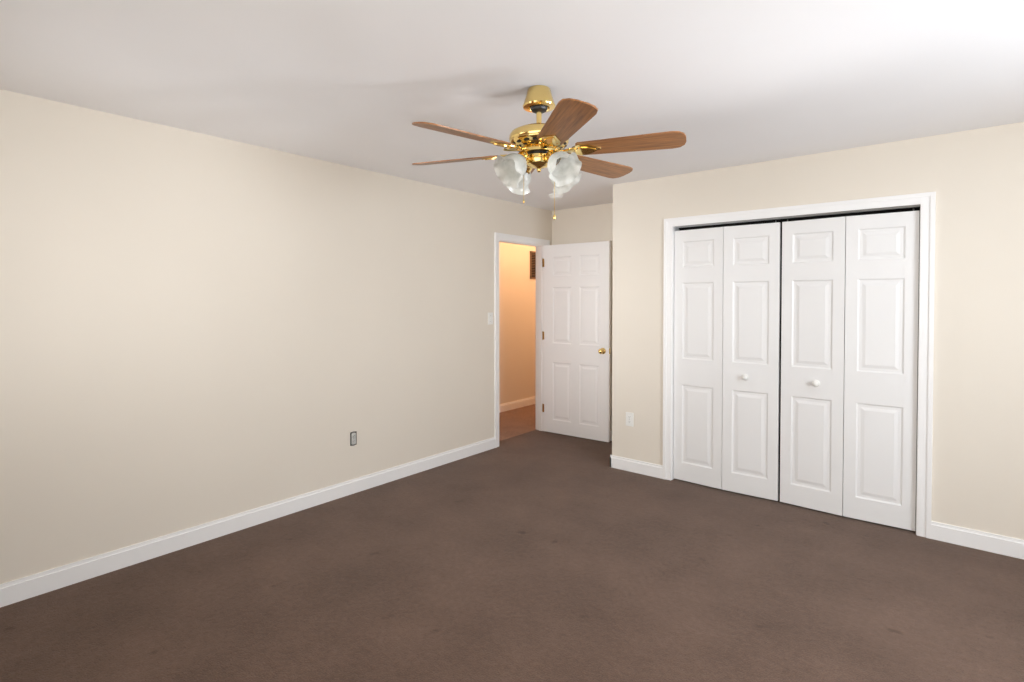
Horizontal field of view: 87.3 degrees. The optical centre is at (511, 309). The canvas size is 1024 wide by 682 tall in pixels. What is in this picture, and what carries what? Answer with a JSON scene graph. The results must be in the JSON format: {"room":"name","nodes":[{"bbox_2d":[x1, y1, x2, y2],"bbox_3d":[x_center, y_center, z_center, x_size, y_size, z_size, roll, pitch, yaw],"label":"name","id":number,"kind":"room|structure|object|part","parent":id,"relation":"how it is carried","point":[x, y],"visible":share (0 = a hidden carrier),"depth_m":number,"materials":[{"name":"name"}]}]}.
{"room":"empty bedroom","nodes":[
{"label":"empty bedroom","id":0,"kind":"room"},
{"bbox_2d":[0,89,551,583],"bbox_3d":[-0.307,0.140,5.171,0.115,2.440,8.415,1,1,39],"label":"wall","id":1,"kind":"structure","parent":0,"point":[196,329],"depth_m":3.23,"materials":[{"name":"paint"}]},
{"bbox_2d":[0,437,495,607],"bbox_3d":[-1.504,1.334,3.639,0.014,0.105,4.205,1,1,39],"label":"baseboard","id":2,"kind":"structure","parent":1,"relation":"attached to","point":[24,588],"depth_m":3.22,"materials":[{"name":"paint"}]},
{"bbox_2d":[350,431,356,445],"bbox_3d":[-1.187,0.970,4.022,0.007,0.108,0.054,1,1,39],"label":"outlet","id":3,"kind":"object","parent":1,"relation":"attached to","point":[353,438],"visible":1,"depth_m":4.02,"materials":[{"name":"white plastic"}]},
{"bbox_2d":[488,312,492,324],"bbox_3d":[-0.202,0.089,5.190,0.023,0.115,0.070,1,1,39],"label":"light switch","id":4,"kind":"object","parent":1,"relation":"attached to","point":[490,318],"visible":1,"depth_m":5.19,"materials":[{"name":"white plastic"}]},
{"bbox_2d":[494,232,549,447],"bbox_3d":[0.072,0.298,5.634,0.147,2.107,0.907,1,1,39],"label":"door frame","id":5,"kind":"structure","parent":1,"relation":"attached to","point":[514,238],"depth_m":5.90,"materials":[{"name":"paint"}]},
{"bbox_2d":[544,241,610,441],"bbox_3d":[0.679,0.324,5.657,0.785,2.030,0.167,1,1,39],"label":"door","id":6,"kind":"structure","parent":5,"relation":"attached to","point":[577,295],"depth_m":5.61,"materials":[{"name":"paint"}]},
{"bbox_2d":[0,404,1023,681],"bbox_3d":[1.274,1.430,3.900,6.630,0.104,8.800,1,1,39],"label":"floor","id":7,"kind":"structure","parent":0,"point":[538,556],"depth_m":2.63,"materials":[{"name":"brown carpet"}]},
{"bbox_2d":[0,0,1023,210],"bbox_3d":[1.274,-1.107,3.856,6.630,0.100,8.800,1,1,39],"label":"ceiling","id":8,"kind":"structure","parent":0,"point":[363,84],"depth_m":2.34,"materials":[{"name":"paint"}]},
{"bbox_2d":[412,85,685,219],"bbox_3d":[0.127,-0.728,2.527,1.257,0.612,1.307,1,1,39],"label":"fan","id":9,"kind":"object","parent":8,"relation":"hanging from","point":[538,145],"visible":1,"depth_m":2.42,"materials":[{"name":"brown wood"}]},
{"bbox_3d":[0.127,-0.839,2.525,0.282,0.390,0.282,1,1,39],"label":"motor","id":10,"kind":"part","parent":9,"relation":"part of","materials":[{"name":"gold metal"}]},
{"bbox_2d":[549,193,563,199],"bbox_3d":[0.416,-1.058,5.057,0.140,0.041,0.140,1,1,39],"label":"smoke detector","id":11,"kind":"object","parent":8,"relation":"attached to","point":[557,196],"visible":0.96,"depth_m":5.01,"materials":[{"name":"white plastic"}]},
{"bbox_2d":[499,242,535,404],"bbox_3d":[-0.144,0.108,6.990,0.115,2.440,5.400,1,1,39],"label":"wall","id":12,"kind":"structure","parent":0,"point":[517,332],"depth_m":7.13,"materials":[{"name":"paint"}]},
{"bbox_2d":[499,396,535,412],"bbox_3d":[-0.094,1.276,6.969,0.014,0.105,5.170,1,1,39],"label":"baseboard","id":13,"kind":"structure","parent":12,"relation":"attached to","point":[532,400],"depth_m":7.16,"materials":[{"name":"paint"}]},
{"bbox_2d":[530,251,535,278],"bbox_3d":[0.446,-0.613,7.593,0.012,0.380,0.620,1,1,39],"label":"air vent","id":14,"kind":"object","parent":12,"relation":"in","point":[532,264],"visible":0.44,"depth_m":7.40,"materials":[{"name":"brown metal"}]},
{"bbox_2d":[552,203,612,429],"bbox_3d":[2.452,0.153,4.407,5.115,2.440,0.115,1,1,39],"label":"wall","id":15,"kind":"structure","parent":0,"point":[594,223],"depth_m":5.67,"materials":[{"name":"paint"}]},
{"bbox_2d":[612,122,1023,539],"bbox_3d":[2.583,0.165,3.722,3.810,2.440,0.775,1,1,39],"label":"wall","id":16,"kind":"structure","parent":0,"point":[973,179],"depth_m":3.22,"materials":[{"name":"paint"}]},
{"bbox_2d":[626,412,633,426],"bbox_3d":[0.994,0.931,4.538,0.070,0.115,0.008,1,1,39],"label":"outlet","id":17,"kind":"object","parent":16,"relation":"attached to","point":[629,418],"visible":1,"depth_m":4.54,"materials":[{"name":"white plastic"}]},
{"bbox_2d":[612,455,662,478],"bbox_3d":[1.044,1.319,4.501,0.470,0.105,0.014,1,1,39],"label":"baseboard","id":18,"kind":"structure","parent":16,"relation":"attached to","point":[636,466],"depth_m":4.49,"materials":[{"name":"paint"}]},
{"bbox_2d":[673,221,780,500],"bbox_3d":[1.596,0.365,4.059,0.773,2.004,0.082,1,1,39],"label":"closet door","id":19,"kind":"structure","parent":16,"relation":"in","point":[726,347],"depth_m":4.03,"materials":[{"name":"paint"}]},
{"bbox_2d":[663,192,935,538],"bbox_3d":[1.926,0.354,3.840,1.606,2.058,0.115,1,1,39],"label":"door frame","id":20,"kind":"structure","parent":16,"relation":"attached to","point":[675,228],"depth_m":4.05,"materials":[{"name":"paint"}]},
{"bbox_2d":[780,209,919,530],"bbox_3d":[2.204,0.374,3.558,0.773,2.004,0.082,1,1,39],"label":"closet door","id":21,"kind":"structure","parent":16,"relation":"in","point":[849,355],"depth_m":3.53,"materials":[{"name":"paint"}]},
{"bbox_2d":[931,521,1023,558],"bbox_3d":[3.164,1.350,2.754,1.596,0.105,0.014,1,1,39],"label":"baseboard","id":22,"kind":"structure","parent":16,"relation":"attached to","point":[994,543],"depth_m":3.12,"materials":[{"name":"paint"}]}
]}

